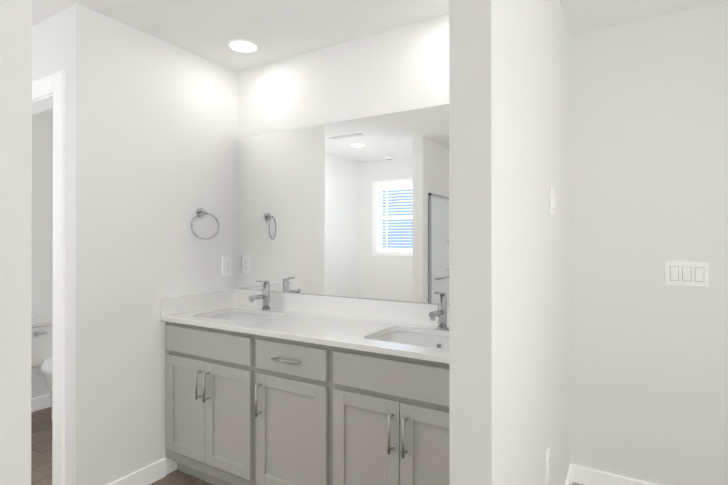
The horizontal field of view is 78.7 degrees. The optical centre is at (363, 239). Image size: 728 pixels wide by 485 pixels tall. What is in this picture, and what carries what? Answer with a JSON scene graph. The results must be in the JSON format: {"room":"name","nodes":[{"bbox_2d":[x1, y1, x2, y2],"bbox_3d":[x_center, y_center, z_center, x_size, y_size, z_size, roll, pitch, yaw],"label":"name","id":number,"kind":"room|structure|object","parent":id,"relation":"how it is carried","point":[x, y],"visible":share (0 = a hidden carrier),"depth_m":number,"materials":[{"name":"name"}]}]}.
{"room":"bathroom","nodes":[
{"label":"bathroom","id":0,"kind":"room"},
{"bbox_2d":[0,0,31,484],"bbox_3d":[-1.071,0.102,0.532,0.100,2.440,1.122,0,0,31],"label":"wall","id":1,"kind":"structure","parent":0,"point":[15,215],"depth_m":0.96,"materials":[{"name":"paint"}]},
{"bbox_2d":[31,108,52,398],"bbox_3d":[-2.609,0.109,3.427,0.100,2.440,1.000,0,0,31],"label":"wall","id":2,"kind":"structure","parent":0,"point":[42,214],"depth_m":3.48,"materials":[{"name":"paint"}]},
{"bbox_2d":[31,394,50,411],"bbox_3d":[-2.544,1.279,3.420,0.017,0.100,0.860,0,0,31],"label":"baseboard","id":3,"kind":"structure","parent":2,"relation":"attached to","point":[42,402],"depth_m":3.45,"materials":[{"name":"white paint"}]},
{"bbox_2d":[32,9,64,81],"bbox_3d":[-2.108,0.107,2.601,1.610,2.440,0.100,0,0,31],"label":"wall","id":4,"kind":"structure","parent":0,"point":[48,46],"depth_m":2.23,"materials":[{"name":"paint"}]},
{"bbox_2d":[32,71,65,484],"bbox_3d":[-1.821,0.259,2.428,0.952,2.136,0.136,0,0,31],"label":"door frame","id":5,"kind":"structure","parent":4,"relation":"attached to","point":[48,92],"depth_m":2.14,"materials":[{"name":"white paint"}]},
{"bbox_2d":[31,407,212,484],"bbox_3d":[-1.099,1.373,0.979,5.210,0.100,5.165,0,0,31],"label":"floor","id":6,"kind":"structure","parent":0,"point":[41,448],"depth_m":2.67,"materials":[{"name":"brown tile"}]},
{"bbox_2d":[31,316,52,421],"bbox_3d":[-2.192,0.969,3.291,0.738,0.720,0.424,0,0,31],"label":"toilet","id":7,"kind":"object","parent":6,"relation":"on","point":[42,349],"visible":0.33,"depth_m":3.28,"materials":[{"name":"white ceramic"}]},
{"bbox_2d":[161,320,449,484],"bbox_3d":[-0.201,0.888,2.217,1.848,0.875,0.582,0,0,31],"label":"bathroom vanity","id":8,"kind":"object","parent":6,"relation":"on","point":[266,386],"depth_m":1.98,"materials":[{"name":"grey paint"}]},
{"bbox_2d":[160,304,448,359],"bbox_3d":[-0.195,0.439,2.228,1.848,0.025,0.563,0,0,31],"label":"countertop","id":9,"kind":"structure","parent":8,"relation":"on","point":[358,331],"depth_m":2.17,"materials":[{"name":"white stone"}]},
{"bbox_2d":[204,308,275,319],"bbox_3d":[-0.696,0.516,2.509,0.500,0.153,0.360,0,0,31],"label":"sink","id":10,"kind":"object","parent":9,"relation":"in","point":[233,313],"depth_m":2.70,"materials":[{"name":"white ceramic"}]},
{"bbox_2d":[248,280,271,311],"bbox_3d":[-0.617,0.336,2.638,0.058,0.182,0.162,0,0,31],"label":"faucet","id":11,"kind":"object","parent":9,"relation":"on","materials":[{"name":"silver metal"}]},
{"bbox_2d":[236,289,448,323],"bbox_3d":[-0.055,0.377,2.461,1.848,0.100,0.020,0,0,31],"label":"backsplash","id":12,"kind":"structure","parent":9,"relation":"on","point":[343,306],"depth_m":2.46,"materials":[{"name":"white stone"}]},
{"bbox_2d":[372,328,448,347],"bbox_3d":[0.269,0.515,1.930,0.500,0.153,0.360,0,0,31],"label":"sink","id":13,"kind":"object","parent":9,"relation":"in","point":[409,335],"depth_m":2.12,"materials":[{"name":"white ceramic"}]},
{"bbox_2d":[428,292,448,331],"bbox_3d":[0.346,0.335,2.059,0.058,0.182,0.162,0,0,31],"label":"faucet","id":14,"kind":"object","parent":9,"relation":"on","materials":[{"name":"silver metal"}]},
{"bbox_2d":[65,3,236,484],"bbox_3d":[-1.144,0.107,2.546,0.100,2.440,1.000,0,0,31],"label":"wall","id":15,"kind":"structure","parent":0,"point":[151,149],"depth_m":2.33,"materials":[{"name":"paint"}]},
{"bbox_2d":[108,458,165,484],"bbox_3d":[-1.232,1.276,2.287,0.014,0.100,0.468,0,0,31],"label":"baseboard","id":16,"kind":"structure","parent":15,"relation":"attached to","point":[151,473],"depth_m":2.38,"materials":[{"name":"white paint"}]},
{"bbox_2d":[160,289,235,315],"bbox_3d":[-0.984,0.377,2.691,0.020,0.100,0.543,0,0,31],"label":"backsplash","id":17,"kind":"structure","parent":15,"relation":"attached to","point":[192,302],"depth_m":2.65,"materials":[{"name":"white stone"}]},
{"bbox_2d":[191,208,218,239],"bbox_3d":[-0.959,-0.092,2.669,0.088,0.192,0.150,0,0,31],"label":"towel ring","id":18,"kind":"object","parent":15,"relation":"attached to","point":[200,212],"visible":1,"depth_m":2.67,"materials":[{"name":"silver metal"}]},
{"bbox_2d":[222,256,231,275],"bbox_3d":[-0.884,0.175,2.870,0.009,0.124,0.078,0,0,31],"label":"outlet","id":19,"kind":"object","parent":15,"relation":"attached to","point":[227,266],"visible":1,"depth_m":2.87,"materials":[{"name":"white plastic"}]},
{"bbox_2d":[237,14,448,304],"bbox_3d":[-0.801,0.108,2.977,3.663,2.440,0.108,0,0,31],"label":"wall","id":20,"kind":"structure","parent":0,"point":[357,208],"depth_m":2.48,"materials":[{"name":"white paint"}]},
{"bbox_2d":[32,0,727,71],"bbox_3d":[-1.099,-1.167,0.985,5.210,0.100,5.165,0,0,31],"label":"ceiling","id":21,"kind":"structure","parent":0,"point":[273,30],"depth_m":2.23,"materials":[{"name":"white paint"}]},
{"bbox_2d":[228,39,257,52],"bbox_3d":[-0.695,-1.110,2.554,0.168,0.012,0.168,0,0,31],"label":"recessed light","id":22,"kind":"object","parent":21,"relation":"in","point":[242,46],"visible":1,"depth_m":2.55,"materials":[{"name":"white paint"}]},
{"bbox_2d":[449,0,569,484],"bbox_3d":[0.670,0.105,1.768,0.105,2.440,1.595,0,0,31],"label":"wall","id":23,"kind":"structure","parent":0,"point":[509,251],"depth_m":1.21,"materials":[{"name":"paint"}]},
{"bbox_2d":[546,447,549,483],"bbox_3d":[0.723,0.888,1.741,0.009,0.117,0.072,0,0,31],"label":"outlet","id":24,"kind":"object","parent":23,"relation":"attached to","point":[547,464],"visible":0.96,"depth_m":1.72,"materials":[{"name":"white plastic"}]},
{"bbox_2d":[550,187,554,215],"bbox_3d":[0.790,-0.158,1.854,0.011,0.117,0.072,0,0,31],"label":"light switch","id":25,"kind":"object","parent":23,"relation":"attached to","point":[552,201],"visible":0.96,"depth_m":1.83,"materials":[{"name":"white plastic"}]},
{"bbox_2d":[565,464,574,484],"bbox_3d":[0.717,1.275,1.728,0.014,0.100,1.609,0,0,31],"label":"baseboard","id":26,"kind":"structure","parent":23,"relation":"attached to","point":[570,478],"depth_m":2.35,"materials":[{"name":"white paint"}]},
{"bbox_2d":[570,1,727,484],"bbox_3d":[1.725,0.106,2.123,1.547,2.440,0.100,0,0,31],"label":"wall","id":27,"kind":"structure","parent":0,"point":[648,200],"depth_m":2.23,"materials":[{"name":"paint"}]},
{"bbox_2d":[575,465,655,484],"bbox_3d":[1.693,1.276,2.070,1.290,0.100,0.017,0,0,31],"label":"baseboard","id":28,"kind":"structure","parent":27,"relation":"attached to","point":[585,476],"depth_m":2.34,"materials":[{"name":"white paint"}]},
{"bbox_2d":[665,261,708,286],"bbox_3d":[1.565,0.169,2.152,0.172,0.117,0.011,0,0,31],"label":"light switch","id":29,"kind":"object","parent":27,"relation":"attached to","point":[686,273],"visible":1,"depth_m":2.15,"materials":[{"name":"white plastic"}]}
]}

